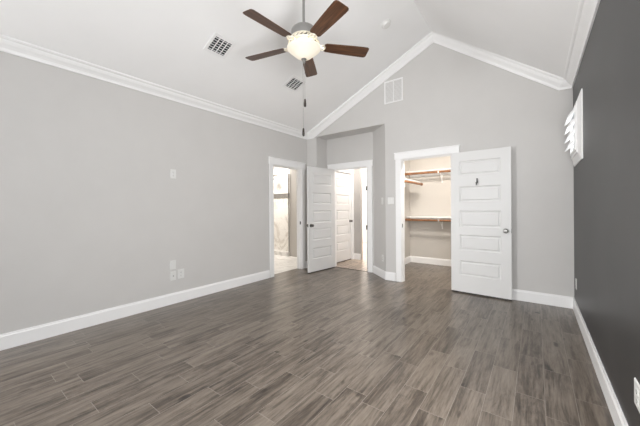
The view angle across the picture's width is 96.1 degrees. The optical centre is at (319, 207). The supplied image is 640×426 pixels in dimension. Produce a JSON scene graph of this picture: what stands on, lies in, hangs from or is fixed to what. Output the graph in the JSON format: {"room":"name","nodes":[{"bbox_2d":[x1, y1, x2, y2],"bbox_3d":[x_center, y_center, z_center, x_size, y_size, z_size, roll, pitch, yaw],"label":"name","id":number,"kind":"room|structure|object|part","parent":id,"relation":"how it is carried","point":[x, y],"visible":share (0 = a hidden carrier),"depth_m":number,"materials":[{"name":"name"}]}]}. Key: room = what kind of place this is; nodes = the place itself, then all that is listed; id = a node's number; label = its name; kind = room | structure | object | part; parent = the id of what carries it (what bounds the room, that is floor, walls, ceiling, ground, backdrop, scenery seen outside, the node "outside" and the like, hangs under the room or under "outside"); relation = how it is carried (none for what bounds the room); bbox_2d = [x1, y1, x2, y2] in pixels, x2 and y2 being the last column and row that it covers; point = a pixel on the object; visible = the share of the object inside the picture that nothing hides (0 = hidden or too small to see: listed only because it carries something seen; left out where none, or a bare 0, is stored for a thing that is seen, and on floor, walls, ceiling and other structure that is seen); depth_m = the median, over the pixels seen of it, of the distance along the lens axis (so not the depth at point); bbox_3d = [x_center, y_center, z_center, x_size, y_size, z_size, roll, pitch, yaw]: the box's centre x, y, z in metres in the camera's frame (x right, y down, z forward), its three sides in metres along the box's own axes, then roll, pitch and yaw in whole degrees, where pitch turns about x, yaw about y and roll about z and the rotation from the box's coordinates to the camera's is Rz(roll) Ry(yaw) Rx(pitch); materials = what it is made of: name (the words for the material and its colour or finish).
{"room":"empty bedroom","nodes":[
{"label":"empty bedroom","id":0,"kind":"room"},
{"bbox_2d":[0,51,306,334],"bbox_3d":[-2.692,-0.099,2.821,0.120,2.716,7.919,0,0,37],"label":"wall","id":1,"kind":"structure","parent":0,"point":[93,217],"depth_m":3.22,"materials":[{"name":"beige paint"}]},
{"bbox_2d":[0,270,269,350],"bbox_3d":[-2.914,1.191,2.401,0.016,0.138,6.730,0,0,37],"label":"baseboard","id":2,"kind":"structure","parent":1,"relation":"attached to","point":[32,334],"depth_m":3.20,"materials":[{"name":"white paint"}]},
{"bbox_2d":[0,34,306,139],"bbox_3d":[-2.579,-1.454,2.804,0.097,0.135,7.799,0,0,37],"label":"crown molding","id":3,"kind":"structure","parent":1,"relation":"attached to","point":[10,45],"depth_m":3.26,"materials":[{"name":"white paint"}]},
{"bbox_2d":[170,271,175,280],"bbox_3d":[-1.909,0.891,3.743,0.013,0.118,0.073,0,0,37],"label":"wall outlet","id":4,"kind":"object","parent":1,"relation":"attached to","point":[173,273],"visible":1,"depth_m":3.74,"materials":[{"name":"white plastic"}]},
{"bbox_2d":[170,260,175,269],"bbox_3d":[-1.912,0.748,3.745,0.007,0.118,0.073,0,0,37],"label":"wall plate","id":5,"kind":"object","parent":1,"relation":"attached to","point":[173,262],"visible":1,"depth_m":3.74,"materials":[{"name":"white plastic"}]},
{"bbox_2d":[170,169,175,178],"bbox_3d":[-1.915,-0.437,3.751,0.009,0.118,0.075,0,0,37],"label":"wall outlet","id":6,"kind":"object","parent":1,"relation":"attached to","point":[172,172],"visible":1,"depth_m":3.75,"materials":[{"name":"white plastic"}]},
{"bbox_2d":[178,269,183,278],"bbox_3d":[-1.850,0.883,3.826,0.009,0.122,0.088,0,0,37],"label":"wall outlet","id":7,"kind":"object","parent":1,"relation":"attached to","point":[180,271],"visible":1,"depth_m":3.82,"materials":[{"name":"white plastic"}]},
{"bbox_2d":[268,156,305,277],"bbox_3d":[-0.644,0.171,5.518,0.152,2.147,1.004,0,0,37],"label":"door frame","id":8,"kind":"structure","parent":1,"relation":"attached to","point":[273,162],"depth_m":5.79,"materials":[{"name":"white paint"}]},
{"bbox_3d":[-0.863,0.236,5.139,0.018,2.020,0.094,0,0,37],"label":"casing leg","id":9,"kind":"part","parent":8,"relation":"part of","materials":[{"name":"white paint"}]},
{"bbox_3d":[-0.603,-0.839,5.482,0.032,0.127,1.004,0,0,37],"label":"head casing","id":10,"kind":"part","parent":8,"relation":"part of","materials":[{"name":"white paint"}]},
{"bbox_3d":[-0.340,0.232,5.834,0.018,2.020,0.094,0,0,37],"label":"casing leg","id":11,"kind":"part","parent":8,"relation":"part of","materials":[{"name":"white paint"}]},
{"bbox_2d":[0,0,579,131],"bbox_3d":[-0.963,-2.079,1.587,4.390,1.429,8.039,0,0,37],"label":"ceiling","id":12,"kind":"structure","parent":0,"point":[160,42],"depth_m":3.30,"materials":[{"name":"white paint"}]},
{"bbox_2d":[203,32,235,58],"bbox_3d":[-1.160,-1.865,3.330,0.238,0.115,0.280,0,0,37],"label":"ceiling vent","id":13,"kind":"object","parent":12,"relation":"in","point":[218,45],"visible":1,"depth_m":3.32,"materials":[{"name":"white metal"}]},
{"bbox_2d":[282,75,305,91],"bbox_3d":[-0.389,-1.869,4.360,0.230,0.112,0.290,0,0,37],"label":"ceiling vent","id":14,"kind":"object","parent":12,"relation":"in","point":[294,83],"visible":1,"depth_m":4.35,"materials":[{"name":"white metal"}]},
{"bbox_2d":[243,0,368,135],"bbox_3d":[-0.188,-1.547,2.785,1.279,1.707,1.248,0,0,37],"label":"ceiling fan","id":15,"kind":"object","parent":12,"relation":"hanging from","point":[304,45],"visible":1,"depth_m":2.70,"materials":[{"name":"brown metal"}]},
{"bbox_3d":[-0.555,-1.581,2.978,0.455,0.034,0.138,0,0,23],"label":"blade","id":16,"kind":"part","parent":15,"relation":"part of","materials":[{"name":"brown wood"}]},
{"bbox_3d":[-0.442,-1.582,2.482,0.138,0.034,0.455,0,0,41],"label":"blade","id":17,"kind":"part","parent":15,"relation":"part of","materials":[{"name":"brown wood"}]},
{"bbox_3d":[-0.157,-1.504,2.808,0.326,0.116,0.326,0,0,37],"label":"lamp shade","id":18,"kind":"part","parent":15,"relation":"part of","materials":[{"name":"white glass"}]},
{"bbox_3d":[-0.119,-1.584,3.238,0.138,0.034,0.455,0,0,5],"label":"blade","id":19,"kind":"part","parent":15,"relation":"part of","materials":[{"name":"brown wood"}]},
{"bbox_3d":[0.064,-1.585,2.436,0.138,0.034,0.455,0,0,-31],"label":"blade","id":20,"kind":"part","parent":15,"relation":"part of","materials":[{"name":"brown wood"}]},
{"bbox_3d":[0.264,-1.587,2.904,0.455,0.034,0.138,0,0,-13],"label":"blade","id":21,"kind":"part","parent":15,"relation":"part of","materials":[{"name":"brown wood"}]},
{"bbox_2d":[381,19,390,28],"bbox_3d":[0.895,-2.474,3.891,0.126,0.084,0.136,0,0,43],"label":"smoke detector","id":22,"kind":"object","parent":12,"relation":"attached to","point":[387,22],"visible":1,"depth_m":3.86,"materials":[{"name":"white plastic"}]},
{"bbox_2d":[289,169,296,256],"bbox_3d":[-0.190,-0.059,6.958,1.380,2.600,0.100,0,0,37],"label":"wall bath partition","id":23,"kind":"structure","parent":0,"point":[293,191],"depth_m":7.26,"materials":[{"name":"beige paint"}]},
{"bbox_2d":[0,242,614,425],"bbox_3d":[-1.201,1.296,4.647,8.484,0.104,12.620,0,0,37],"label":"floor","id":24,"kind":"structure","parent":0,"point":[335,346],"depth_m":2.30,"materials":[{"name":"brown wood"}]},
{"bbox_2d":[274,250,289,256],"bbox_3d":[-1.971,1.197,8.214,2.970,0.106,0.120,0,0,37],"label":"shower curb","id":25,"kind":"object","parent":24,"relation":"on","point":[276,252],"visible":0.36,"depth_m":7.42,"materials":[{"name":"tile"}]},
{"bbox_2d":[288,173,289,251],"bbox_3d":[-1.347,0.139,7.740,1.408,2.000,0.024,0,0,37],"label":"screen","id":26,"kind":"object","parent":25,"relation":"on","point":[288,173],"visible":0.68,"depth_m":7.32,"materials":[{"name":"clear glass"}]},
{"bbox_2d":[274,167,362,258],"bbox_3d":[-0.891,-0.054,8.235,4.685,2.600,0.100,0,0,37],"label":"wall","id":27,"kind":"structure","parent":0,"point":[281,182],"depth_m":8.24,"materials":[{"name":"paint"}]},
{"bbox_2d":[274,193,289,198],"bbox_3d":[-1.201,-0.332,8.396,4.000,0.140,0.012,0,0,37],"label":"trim","id":28,"kind":"structure","parent":27,"relation":"attached to","point":[283,195],"depth_m":8.32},
{"bbox_2d":[354,253,360,259],"bbox_3d":[0.877,1.165,6.841,0.195,0.138,0.016,0,0,37],"label":"baseboard","id":29,"kind":"structure","parent":27,"relation":"attached to","point":[356,256],"depth_m":6.82,"materials":[{"name":"white paint"}]},
{"bbox_2d":[320,138,326,167],"bbox_3d":[0.036,-0.092,6.018,0.100,2.664,0.231,0,0,37],"label":"wall","id":30,"kind":"structure","parent":0,"point":[323,149],"depth_m":5.99,"materials":[{"name":"beige paint"}]},
{"bbox_2d":[326,132,373,264],"bbox_3d":[0.574,-0.096,5.834,1.180,2.664,0.120,0,0,37],"label":"wall","id":31,"kind":"structure","parent":0,"point":[359,147],"depth_m":5.69,"materials":[{"name":"beige paint"}]},
{"bbox_2d":[306,166,334,273],"bbox_3d":[0.036,0.229,5.667,0.169,2.015,0.770,0,0,44],"label":"door","id":32,"kind":"structure","parent":31,"relation":"in","point":[320,225],"depth_m":5.62,"materials":[{"name":"white paint"}]},
{"bbox_3d":[0.028,-0.545,5.664,0.033,0.210,0.534,0,0,44],"label":"panel","id":33,"kind":"part","parent":32,"relation":"part of","materials":[{"name":"white paint"}]},
{"bbox_3d":[0.030,-0.175,5.664,0.033,0.222,0.534,0,0,44],"label":"panel","id":34,"kind":"part","parent":32,"relation":"part of","materials":[{"name":"white paint"}]},
{"bbox_3d":[0.033,0.176,5.664,0.033,0.237,0.534,0,0,44],"label":"panel","id":35,"kind":"part","parent":32,"relation":"part of","materials":[{"name":"white paint"}]},
{"bbox_3d":[0.035,0.515,5.664,0.033,0.226,0.534,0,0,44],"label":"panel","id":36,"kind":"part","parent":32,"relation":"part of","materials":[{"name":"white paint"}]},
{"bbox_3d":[0.038,0.880,5.664,0.033,0.214,0.534,0,0,44],"label":"panel","id":37,"kind":"part","parent":32,"relation":"part of","materials":[{"name":"white paint"}]},
{"bbox_2d":[336,172,352,262],"bbox_3d":[0.537,0.226,6.552,0.102,2.015,0.742,0,0,37],"label":"door","id":38,"kind":"structure","parent":31,"relation":"in","point":[343,181],"depth_m":6.59,"materials":[{"name":"white paint"}]},
{"bbox_3d":[0.504,-0.548,6.572,0.033,0.210,0.516,0,0,37],"label":"panel","id":39,"kind":"part","parent":38,"relation":"part of","materials":[{"name":"white paint"}]},
{"bbox_3d":[0.507,-0.179,6.572,0.033,0.222,0.516,0,0,37],"label":"panel","id":40,"kind":"part","parent":38,"relation":"part of","materials":[{"name":"white paint"}]},
{"bbox_3d":[0.509,0.173,6.572,0.033,0.237,0.516,0,0,37],"label":"panel","id":41,"kind":"part","parent":38,"relation":"part of","materials":[{"name":"white paint"}]},
{"bbox_3d":[0.511,0.511,6.572,0.033,0.226,0.516,0,0,37],"label":"panel","id":42,"kind":"part","parent":38,"relation":"part of","materials":[{"name":"white paint"}]},
{"bbox_3d":[0.514,0.876,6.572,0.033,0.214,0.516,0,0,37],"label":"panel","id":43,"kind":"part","parent":38,"relation":"part of","materials":[{"name":"white paint"}]},
{"bbox_2d":[327,160,372,272],"bbox_3d":[0.861,0.167,6.199,1.150,2.134,1.110,0,0,37],"label":"door frame","id":44,"kind":"structure","parent":31,"relation":"attached to","point":[368,164],"depth_m":5.63,"materials":[{"name":"white paint"}]},
{"bbox_3d":[0.539,-0.850,6.544,0.032,0.092,0.936,0,0,37],"label":"head casing","id":45,"kind":"part","parent":44,"relation":"part of","materials":[{"name":"white paint"}]},
{"bbox_3d":[0.575,-0.841,5.734,1.037,0.114,0.032,0,0,37],"label":"head casing","id":46,"kind":"part","parent":44,"relation":"part of","materials":[{"name":"white paint"}]},
{"bbox_3d":[0.789,0.214,6.878,0.018,2.040,0.070,0,0,37],"label":"casing leg","id":47,"kind":"part","parent":44,"relation":"part of","materials":[{"name":"white paint"}]},
{"bbox_3d":[0.948,0.223,5.468,0.094,2.020,0.018,0,0,37],"label":"casing leg","id":48,"kind":"part","parent":44,"relation":"part of","materials":[{"name":"white paint"}]},
{"bbox_2d":[366,169,367,267],"bbox_3d":[1.169,0.221,6.059,0.169,2.015,0.712,0,0,39],"label":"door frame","id":49,"kind":"structure","parent":31,"relation":"in","point":[366,169],"depth_m":5.79,"materials":[{"name":"white paint"}]},
{"bbox_2d":[322,127,378,139],"bbox_3d":[0.675,-1.479,5.606,1.631,0.100,0.351,0,0,37],"label":"ceiling","id":50,"kind":"structure","parent":0,"point":[370,129],"depth_m":5.56,"materials":[{"name":"beige paint"}]},
{"bbox_2d":[362,169,366,241],"bbox_3d":[1.408,-0.070,10.510,5.630,2.600,0.100,0,0,37],"label":"wall","id":51,"kind":"structure","parent":0,"point":[364,221],"depth_m":10.31,"materials":[{"name":"beige paint"}]},
{"bbox_2d":[373,124,385,270],"bbox_3d":[1.107,-0.100,5.220,0.148,2.664,0.618,0,0,-7],"label":"wall","id":52,"kind":"structure","parent":0,"point":[379,210],"depth_m":5.16,"materials":[{"name":"beige paint"}]},
{"bbox_2d":[373,265,385,278],"bbox_3d":[1.066,1.164,5.167,0.016,0.138,0.540,0,0,-12],"label":"baseboard","id":53,"kind":"structure","parent":52,"relation":"attached to","point":[376,270],"depth_m":5.15,"materials":[{"name":"white paint"}]},
{"bbox_2d":[404,160,409,257],"bbox_3d":[1.546,-0.071,5.923,0.100,2.600,1.470,0,0,37],"label":"wall","id":54,"kind":"structure","parent":0,"point":[406,163],"depth_m":6.35,"materials":[{"name":"beige paint"}]},
{"bbox_2d":[405,256,410,263],"bbox_3d":[1.586,1.160,5.868,0.016,0.138,1.520,0,0,37],"label":"baseboard","id":55,"kind":"structure","parent":54,"relation":"attached to","point":[407,259],"depth_m":6.34,"materials":[{"name":"white paint"}]},
{"bbox_2d":[404,178,419,186],"bbox_3d":[1.630,-0.486,5.670,0.338,0.100,1.130,0,0,37],"label":"closet shelf","id":56,"kind":"object","parent":54,"relation":"attached to","point":[404,178],"visible":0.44,"depth_m":5.75,"materials":[{"name":"white paint"}]},
{"bbox_2d":[404,180,422,185],"bbox_3d":[1.785,-0.477,5.554,0.062,0.062,1.110,0,0,37],"label":"closet rod","id":57,"kind":"object","parent":56,"relation":"attached to","point":[405,181],"visible":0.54,"depth_m":5.56,"materials":[{"name":"brown wood"}]},
{"bbox_2d":[410,156,450,259],"bbox_3d":[2.717,-0.079,6.025,1.850,2.600,0.100,0,0,37],"label":"wall","id":58,"kind":"structure","parent":0,"point":[432,199],"depth_m":6.20,"materials":[{"name":"beige paint"}]},
{"bbox_2d":[406,168,450,176],"bbox_3d":[2.607,-0.733,5.885,1.630,0.100,0.248,0,0,37],"label":"closet shelf","id":59,"kind":"object","parent":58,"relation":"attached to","point":[444,173],"visible":0.4,"depth_m":6.12,"materials":[{"name":"white paint"}]},
{"bbox_2d":[411,256,450,265],"bbox_3d":[2.691,1.152,5.979,1.650,0.138,0.016,0,0,37],"label":"baseboard","id":60,"kind":"structure","parent":58,"relation":"attached to","point":[426,260],"depth_m":6.19,"materials":[{"name":"white paint"}]},
{"bbox_2d":[437,170,442,182],"bbox_3d":[2.472,-0.642,5.920,0.024,0.239,0.312,0,0,37],"label":"shelf bracket","id":61,"kind":"object","parent":58,"relation":"attached to","point":[441,174],"visible":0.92,"depth_m":6.04,"materials":[{"name":"white metal"}]},
{"bbox_2d":[405,170,450,175],"bbox_3d":[2.508,-0.723,5.753,1.634,0.062,0.062,0,0,37],"label":"closet rod","id":62,"kind":"object","parent":61,"relation":"attached to","point":[442,171],"visible":0.53,"depth_m":5.95,"materials":[{"name":"brown wood"}]},
{"bbox_3d":[2.478,0.338,5.920,0.024,0.239,0.312,0,0,37],"label":"shelf bracket","id":63,"kind":"object","parent":58,"relation":"attached to","visible":0},
{"bbox_2d":[405,218,450,221],"bbox_3d":[2.515,0.264,5.753,1.634,0.062,0.062,0,0,37],"label":"closet rod","id":64,"kind":"object","parent":63,"relation":"attached to","point":[406,219],"visible":0.57,"depth_m":5.95,"materials":[{"name":"brown wood"}]},
{"bbox_2d":[407,216,450,219],"bbox_3d":[2.614,0.247,5.885,1.630,0.100,0.248,0,0,37],"label":"closet shelf","id":65,"kind":"object","parent":63,"relation":"on","point":[410,217],"visible":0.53,"depth_m":6.11,"materials":[{"name":"white paint"}]},
{"bbox_2d":[307,43,573,296],"bbox_3d":[1.377,-0.715,4.789,4.270,3.890,0.120,0,0,37],"label":"wall","id":66,"kind":"structure","parent":0,"point":[451,97],"depth_m":3.91,"materials":[{"name":"beige paint"}]},
{"bbox_2d":[385,272,395,280],"bbox_3d":[1.190,1.163,4.854,0.179,0.138,0.016,0,0,37],"label":"baseboard","id":67,"kind":"structure","parent":66,"relation":"attached to","point":[391,276],"depth_m":4.85,"materials":[{"name":"white paint"}]},
{"bbox_2d":[388,197,393,204],"bbox_3d":[1.193,-0.110,4.848,0.105,0.122,0.010,0,0,37],"label":"light switch","id":68,"kind":"object","parent":66,"relation":"attached to","point":[390,199],"visible":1,"depth_m":4.85,"materials":[{"name":"white plastic"}]},
{"bbox_2d":[384,77,402,103],"bbox_3d":[1.229,-1.949,4.812,0.324,0.380,0.010,0,0,37],"label":"air vent","id":69,"kind":"object","parent":66,"relation":"in","point":[393,89],"visible":1,"depth_m":4.81,"materials":[{"name":"white metal"}]},
{"bbox_2d":[394,145,459,281],"bbox_3d":[1.682,0.159,4.544,1.004,2.139,0.152,0,0,37],"label":"door frame","id":70,"kind":"structure","parent":66,"relation":"attached to","point":[399,157],"depth_m":4.74,"materials":[{"name":"white paint"}]},
{"bbox_3d":[1.302,0.218,4.763,0.094,2.025,0.018,0,0,37],"label":"casing leg","id":71,"kind":"part","parent":70,"relation":"part of","materials":[{"name":"white paint"}]},
{"bbox_3d":[1.638,-0.854,4.496,1.004,0.114,0.032,0,0,37],"label":"head casing","id":72,"kind":"part","parent":70,"relation":"part of","materials":[{"name":"white paint"}]},
{"bbox_2d":[307,32,570,138],"bbox_3d":[1.350,-2.054,4.666,4.150,1.278,0.097,0,0,37],"label":"crown molding","id":73,"kind":"structure","parent":66,"relation":"attached to","point":[553,81],"depth_m":4.30,"materials":[{"name":"white paint"}]},
{"bbox_2d":[451,146,511,300],"bbox_3d":[2.213,0.214,3.993,0.752,2.015,0.171,0,0,39],"label":"door","id":74,"kind":"structure","parent":66,"relation":"in","point":[481,197],"depth_m":3.96,"materials":[{"name":"white paint"}]},
{"bbox_3d":[2.211,-0.560,3.992,0.516,0.210,0.033,0,0,39],"label":"panel","id":75,"kind":"part","parent":74,"relation":"part of","materials":[{"name":"white paint"}]},
{"bbox_3d":[2.214,-0.191,3.992,0.516,0.222,0.033,0,0,39],"label":"panel","id":76,"kind":"part","parent":74,"relation":"part of","materials":[{"name":"white paint"}]},
{"bbox_3d":[2.216,0.161,3.992,0.516,0.237,0.033,0,0,39],"label":"panel","id":77,"kind":"part","parent":74,"relation":"part of","materials":[{"name":"white paint"}]},
{"bbox_3d":[2.219,0.499,3.992,0.516,0.226,0.033,0,0,39],"label":"panel","id":78,"kind":"part","parent":74,"relation":"part of","materials":[{"name":"white paint"}]},
{"bbox_3d":[2.221,0.865,3.992,0.516,0.214,0.033,0,0,39],"label":"panel","id":79,"kind":"part","parent":74,"relation":"part of","materials":[{"name":"white paint"}]},
{"bbox_2d":[512,289,572,308],"bbox_3d":[2.553,1.153,3.831,1.259,0.138,0.016,0,0,37],"label":"baseboard","id":80,"kind":"structure","parent":66,"relation":"attached to","point":[521,295],"depth_m":3.62,"materials":[{"name":"white paint"}]},
{"bbox_2d":[573,0,639,425],"bbox_3d":[0.758,-0.115,0.305,0.120,2.700,8.039,0,0,37],"label":"wall","id":81,"kind":"structure","parent":0,"point":[607,177],"depth_m":1.70,"materials":[{"name":"grey paint"}]},
{"bbox_2d":[564,88,582,165],"bbox_3d":[2.713,-0.806,3.045,0.170,0.670,0.705,0,0,37],"label":"window","id":82,"kind":"structure","parent":81,"relation":"in","point":[575,117],"depth_m":2.87,"materials":[{"name":"white paint"}]},
{"bbox_3d":[2.698,-0.801,3.057,0.025,0.446,0.471,0,0,37],"label":"shutter panel","id":83,"kind":"part","parent":82,"relation":"part of","materials":[{"name":"white paint"}]},
{"bbox_3d":[2.711,-0.801,3.047,0.042,0.510,0.535,0,0,37],"label":"shutter frame","id":84,"kind":"part","parent":82,"relation":"part of","materials":[{"name":"white paint"}]},
{"bbox_3d":[2.713,-0.806,3.045,0.038,0.670,0.705,0,0,37],"label":"casing","id":85,"kind":"part","parent":82,"relation":"part of","materials":[{"name":"white paint"}]},
{"bbox_2d":[563,0,599,87],"bbox_3d":[0.662,-1.487,0.370,0.097,0.135,7.799,0,0,37],"label":"crown molding","id":86,"kind":"structure","parent":81,"relation":"attached to","point":[587,9],"depth_m":2.50,"materials":[{"name":"white paint"}]},
{"bbox_2d":[573,297,627,425],"bbox_3d":[0.713,1.166,0.346,0.016,0.138,7.799,0,0,37],"label":"baseboard","id":87,"kind":"structure","parent":81,"relation":"attached to","point":[616,412],"depth_m":1.95,"materials":[{"name":"white paint"}]},
{"bbox_2d":[634,377,639,412],"bbox_3d":[1.419,0.845,1.284,0.009,0.118,0.120,0,0,37],"label":"wall outlet","id":88,"kind":"object","parent":81,"relation":"attached to","point":[636,384],"visible":1,"depth_m":1.29,"materials":[{"name":"white plastic"}]}
]}

